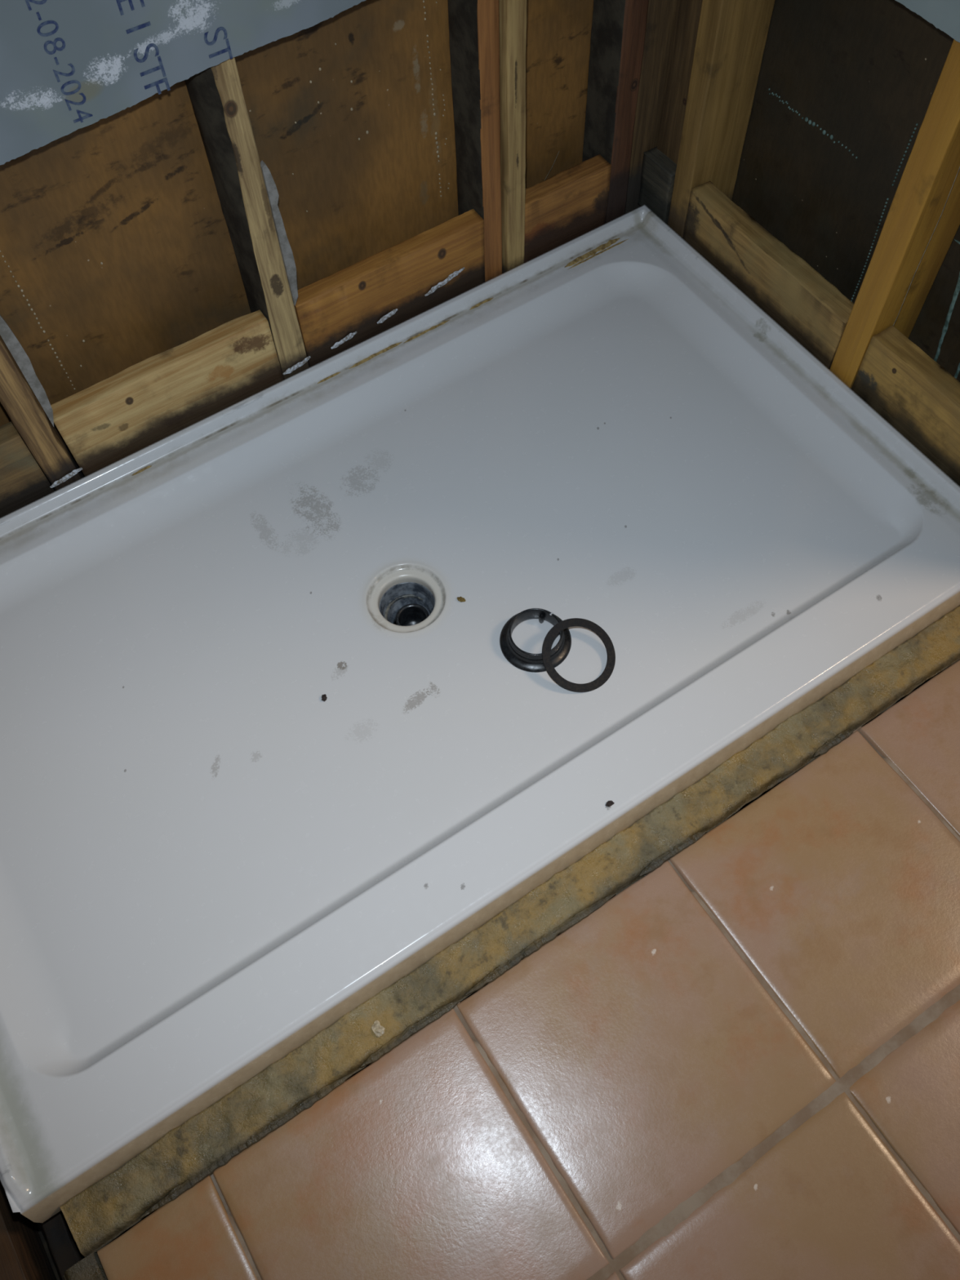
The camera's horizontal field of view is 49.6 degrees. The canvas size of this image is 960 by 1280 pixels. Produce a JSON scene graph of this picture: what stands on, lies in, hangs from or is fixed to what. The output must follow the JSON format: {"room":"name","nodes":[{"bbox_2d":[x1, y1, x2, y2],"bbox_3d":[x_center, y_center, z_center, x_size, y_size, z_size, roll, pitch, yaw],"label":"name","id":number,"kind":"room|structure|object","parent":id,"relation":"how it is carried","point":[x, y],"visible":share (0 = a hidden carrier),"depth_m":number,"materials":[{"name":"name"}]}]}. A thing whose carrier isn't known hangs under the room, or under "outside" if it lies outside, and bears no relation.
{"room":"bathroom","nodes":[
{"label":"bathroom","id":0,"kind":"room"},
{"bbox_2d":[0,0,593,490],"bbox_3d":[-0.561,-0.928,0.773,2.140,2.472,0.017,-30,64,-14],"label":"wall","id":1,"kind":"structure","parent":0,"point":[117,251],"depth_m":1.52,"materials":[{"name":"brown wood"}]},
{"bbox_2d":[34,659,959,1279],"bbox_3d":[0.598,0.612,1.246,3.600,0.131,3.705,-30,64,-14],"label":"floor","id":2,"kind":"structure","parent":0,"point":[744,1063],"depth_m":1.22,"materials":[{"name":"tile"}]},
{"bbox_2d":[0,1180,57,1279],"bbox_3d":[-0.492,0.859,1.146,0.118,0.090,2.250,-30,64,-14],"label":"floor plate","id":3,"kind":"object","parent":2,"relation":"on","point":[23,1255],"visible":0.65,"depth_m":1.21,"materials":[{"name":"brown wood"}]},
{"bbox_2d":[0,335,84,490],"bbox_3d":[-0.694,-0.797,0.705,0.050,2.472,0.089,-30,64,-14],"label":"stud","id":4,"kind":"object","parent":2,"relation":"on","point":[26,413],"visible":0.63,"depth_m":1.50,"materials":[{"name":"brown wood"}]},
{"bbox_2d":[0,315,53,426],"bbox_3d":[-0.623,-0.376,1.426,0.018,0.235,0.009,-30,64,-14],"label":"board sliver","id":5,"kind":"object","parent":4,"relation":"attached to","point":[13,344],"visible":1,"depth_m":1.42,"materials":[{"name":"paper"}]},
{"bbox_2d":[0,421,55,517],"bbox_3d":[-0.828,-0.177,1.550,0.365,0.180,0.039,-30,64,-14],"label":"wood blocking","id":6,"kind":"object","parent":4,"relation":"attached to","point":[23,482],"visible":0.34,"depth_m":1.56,"materials":[{"name":"brown wood"}]},
{"bbox_2d":[49,467,82,488],"bbox_3d":[-0.641,-0.251,1.611,0.056,0.014,0.004,-30,64,-14],"label":"smear","id":7,"kind":"object","parent":4,"relation":"attached to","point":[74,472],"visible":1,"depth_m":1.61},
{"bbox_2d":[40,1210,84,1279],"bbox_3d":[-0.155,1.155,0.984,0.029,0.072,1.315,-30,64,-14],"label":"batten","id":8,"kind":"object","parent":2,"relation":"on","point":[64,1250],"visible":0.37,"depth_m":1.21,"materials":[{"name":"black wood"}]},
{"bbox_2d":[63,1253,107,1279],"bbox_3d":[-0.122,1.157,0.956,0.042,0.112,1.200,-30,64,-14],"label":"strip","id":9,"kind":"object","parent":2,"relation":"on","point":[90,1268],"visible":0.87,"depth_m":1.16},
{"bbox_2d":[184,57,309,379],"bbox_3d":[-0.355,-0.996,0.805,0.049,2.472,0.089,-30,64,-14],"label":"stud","id":10,"kind":"object","parent":2,"relation":"on","point":[215,93],"visible":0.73,"depth_m":1.44,"materials":[{"name":"brown wood"}]},
{"bbox_2d":[50,310,284,476],"bbox_3d":[-0.484,-0.378,1.651,0.355,0.178,0.039,-30,64,-14],"label":"wood blocking","id":11,"kind":"object","parent":10,"relation":"attached to","point":[166,393],"visible":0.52,"depth_m":1.61,"materials":[{"name":"brown wood"}]},
{"bbox_2d":[0,0,365,164],"bbox_3d":[-0.571,-0.973,0.439,2.004,1.843,0.011,-30,64,-14],"label":"board","id":12,"kind":"object","parent":10,"relation":"attached to","point":[67,66],"visible":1,"depth_m":1.18,"materials":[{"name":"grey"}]},
{"bbox_2d":[260,160,297,306],"bbox_3d":[-0.286,-0.585,1.507,0.016,0.247,0.009,-30,64,-14],"label":"board sliver","id":13,"kind":"object","parent":10,"relation":"attached to","point":[287,256],"visible":1,"depth_m":1.50,"materials":[{"name":"paper"}]},
{"bbox_2d":[283,355,311,374],"bbox_3d":[-0.301,-0.450,1.711,0.053,0.016,0.004,-30,64,-14],"label":"smear","id":14,"kind":"object","parent":10,"relation":"attached to","point":[288,371],"visible":1,"depth_m":1.71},
{"bbox_2d":[447,0,502,281],"bbox_3d":[-0.026,-1.191,0.903,0.039,2.472,0.085,-30,64,-14],"label":"stud","id":15,"kind":"object","parent":2,"relation":"on","point":[473,24],"visible":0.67,"depth_m":1.57,"materials":[{"name":"brown wood"}]},
{"bbox_2d":[293,208,484,367],"bbox_3d":[-0.147,-0.575,1.749,0.350,0.179,0.035,-30,64,-14],"label":"wood blocking","id":16,"kind":"object","parent":15,"relation":"attached to","point":[353,299],"visible":0.66,"depth_m":1.71,"materials":[{"name":"orange wood"}]},
{"bbox_2d":[330,331,356,349],"bbox_3d":[-0.226,-0.498,1.731,0.051,0.016,0.004,-30,64,-14],"label":"smear","id":17,"kind":"object","parent":16,"relation":"attached to","point":[350,335],"visible":1,"depth_m":1.73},
{"bbox_2d":[377,308,397,324],"bbox_3d":[-0.155,-0.543,1.746,0.041,0.015,0.004,-30,64,-14],"label":"smear","id":18,"kind":"object","parent":16,"relation":"attached to","point":[382,319],"visible":1,"depth_m":1.74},
{"bbox_2d":[424,266,464,296],"bbox_3d":[-0.059,-0.607,1.762,0.081,0.022,0.004,-30,64,-14],"label":"smear","id":19,"kind":"object","parent":16,"relation":"attached to","point":[455,273],"visible":1,"depth_m":1.76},
{"bbox_2d":[0,204,959,1222],"bbox_3d":[-0.101,-0.064,1.541,1.562,0.075,0.914,-30,64,-14],"label":"shower tray","id":20,"kind":"object","parent":2,"relation":"on","point":[210,861],"visible":1,"depth_m":1.50,"materials":[{"name":"white plastic"}]},
{"bbox_2d":[321,693,327,701],"bbox_3d":[-0.220,0.081,1.470,0.008,0.006,0.011,-1,61,1],"label":"crumb","id":21,"kind":"object","parent":20,"relation":"on","point":[324,697],"visible":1,"depth_m":1.47,"materials":[{"name":"black"}]},
{"bbox_2d":[379,582,435,626],"bbox_3d":[-0.109,-0.032,1.609,0.091,0.082,0.091,-30,64,-14],"label":"trap","id":22,"kind":"object","parent":20,"relation":"attached to","point":[406,603],"visible":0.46,"depth_m":1.61,"materials":[{"name":"plastic"}]},
{"bbox_2d":[457,596,465,601],"bbox_3d":[-0.028,-0.060,1.545,0.014,0.004,0.009,18,63,11],"label":"crumb","id":23,"kind":"object","parent":20,"relation":"on","point":[459,598],"visible":1,"depth_m":1.54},
{"bbox_2d":[499,608,571,672],"bbox_3d":[0.080,-0.006,1.495,0.104,0.028,0.104,-30,64,-14],"label":"bushing","id":24,"kind":"object","parent":20,"relation":"on","point":[522,660],"visible":0.94,"depth_m":1.49,"materials":[{"name":"black plastic"}]},
{"bbox_2d":[542,617,615,692],"bbox_3d":[0.140,0.021,1.471,0.105,0.037,0.106,6,61,5],"label":"ring","id":25,"kind":"object","parent":20,"relation":"on","point":[552,633],"visible":1,"depth_m":1.47,"materials":[{"name":"black rubber"}]},
{"bbox_2d":[604,800,613,806],"bbox_3d":[0.169,0.213,1.353,0.012,0.003,0.008,-28,64,-13],"label":"crumb","id":26,"kind":"object","parent":20,"relation":"on","point":[609,803],"visible":1,"depth_m":1.35,"materials":[{"name":"black"}]},
{"bbox_2d":[59,605,959,1257],"bbox_3d":[0.219,0.295,1.416,1.620,0.124,0.066,-30,64,-14],"label":"curb","id":27,"kind":"object","parent":2,"relation":"on","point":[99,1215],"visible":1,"depth_m":1.31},
{"bbox_2d":[371,1020,385,1036],"bbox_3d":[-0.124,0.473,1.265,0.014,0.005,0.019,-40,67,-19],"label":"flake","id":28,"kind":"object","parent":27,"relation":"on","point":[379,1030],"visible":1,"depth_m":1.26,"materials":[{"name":"beige"}]},
{"bbox_2d":[140,730,853,1218],"bbox_3d":[0.066,0.389,1.311,1.080,0.006,0.016,-30,64,-14],"label":"ridge","id":29,"kind":"object","parent":27,"relation":"on","point":[550,935],"visible":1,"depth_m":1.27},
{"bbox_2d":[498,0,527,273],"bbox_3d":[0.012,-1.209,0.912,0.037,2.472,0.092,-30,64,-14],"label":"stud","id":30,"kind":"object","parent":2,"relation":"on","point":[512,13],"visible":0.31,"depth_m":1.60,"materials":[{"name":"brown wood"}]},
{"bbox_2d":[524,154,611,262],"bbox_3d":[0.142,-0.743,1.841,0.180,0.170,0.039,-30,64,-14],"label":"wood blocking","id":31,"kind":"object","parent":30,"relation":"attached to","point":[572,202],"visible":0.65,"depth_m":1.80,"materials":[{"name":"brown wood"}]},
{"bbox_2d":[582,0,648,222],"bbox_3d":[0.196,-1.321,0.968,0.047,2.472,0.085,-30,64,-14],"label":"stud","id":32,"kind":"object","parent":2,"relation":"on","point":[618,31],"visible":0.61,"depth_m":1.69,"materials":[{"name":"brown wood"}]},
{"bbox_2d":[624,0,677,213],"bbox_3d":[0.253,-1.352,0.983,0.083,2.472,0.051,-30,64,-14],"label":"stud","id":33,"kind":"object","parent":2,"relation":"on","point":[660,19],"visible":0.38,"depth_m":1.72,"materials":[{"name":"brown wood"}]},
{"bbox_2d":[657,0,702,164],"bbox_3d":[0.340,-1.336,0.972,0.088,2.472,0.074,-30,64,-14],"label":"stud","id":34,"kind":"object","parent":2,"relation":"on","point":[687,14],"visible":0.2,"depth_m":1.69,"materials":[{"name":"brown wood"}]},
{"bbox_2d":[637,146,676,224],"bbox_3d":[0.330,-0.814,1.862,0.048,0.109,0.078,-30,64,-14],"label":"wood blocking","id":35,"kind":"object","parent":34,"relation":"attached to","point":[658,170],"visible":0.56,"depth_m":1.84,"materials":[{"name":"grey wood"}]},
{"bbox_2d":[667,0,775,238],"bbox_3d":[0.367,-1.285,0.943,0.113,2.472,0.045,-30,64,-14],"label":"stud","id":36,"kind":"object","parent":2,"relation":"on","point":[731,37],"visible":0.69,"depth_m":1.65,"materials":[{"name":"brown wood"}]},
{"bbox_2d":[829,39,959,388],"bbox_3d":[0.602,-0.974,0.764,0.112,2.472,0.051,-30,64,-14],"label":"stud","id":37,"kind":"object","parent":2,"relation":"on","point":[932,166],"visible":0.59,"depth_m":1.45,"materials":[{"name":"brown wood"}]},
{"bbox_2d":[683,181,853,368],"bbox_3d":[0.484,-0.613,1.752,0.045,0.120,0.379,-30,64,-14],"label":"wood blocking","id":38,"kind":"object","parent":37,"relation":"attached to","point":[785,286],"visible":0.77,"depth_m":1.72,"materials":[{"name":"brown wood"}]},
{"bbox_2d":[893,167,959,325],"bbox_3d":[0.629,-0.538,1.489,0.006,0.335,0.001,-30,64,-14],"label":"thread","id":39,"kind":"object","parent":37,"relation":"hanging from","point":[959,167],"visible":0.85,"depth_m":1.46},
{"bbox_2d":[895,0,959,42],"bbox_3d":[0.545,-1.111,0.434,0.010,1.760,1.012,-30,64,-14],"label":"board","id":40,"kind":"object","parent":37,"relation":"attached to","point":[944,15],"visible":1,"depth_m":1.21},
{"bbox_2d":[731,0,959,382],"bbox_3d":[0.624,-1.046,0.803,0.017,2.472,1.090,-30,64,-14],"label":"wall","id":41,"kind":"structure","parent":0,"point":[845,89],"depth_m":1.59,"materials":[{"name":"brown"}]},
{"bbox_3d":[0.850,-0.648,0.576,0.112,2.472,0.047,-30,64,-14],"label":"stud","id":42,"kind":"object","parent":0,"visible":0},
{"bbox_2d":[851,324,959,485],"bbox_3d":[0.727,-0.297,1.561,0.045,0.134,0.400,-30,64,-14],"label":"wood blocking","id":43,"kind":"object","parent":42,"relation":"attached to","point":[914,393],"visible":0.84,"depth_m":1.58,"materials":[{"name":"brown wood"}]}
]}

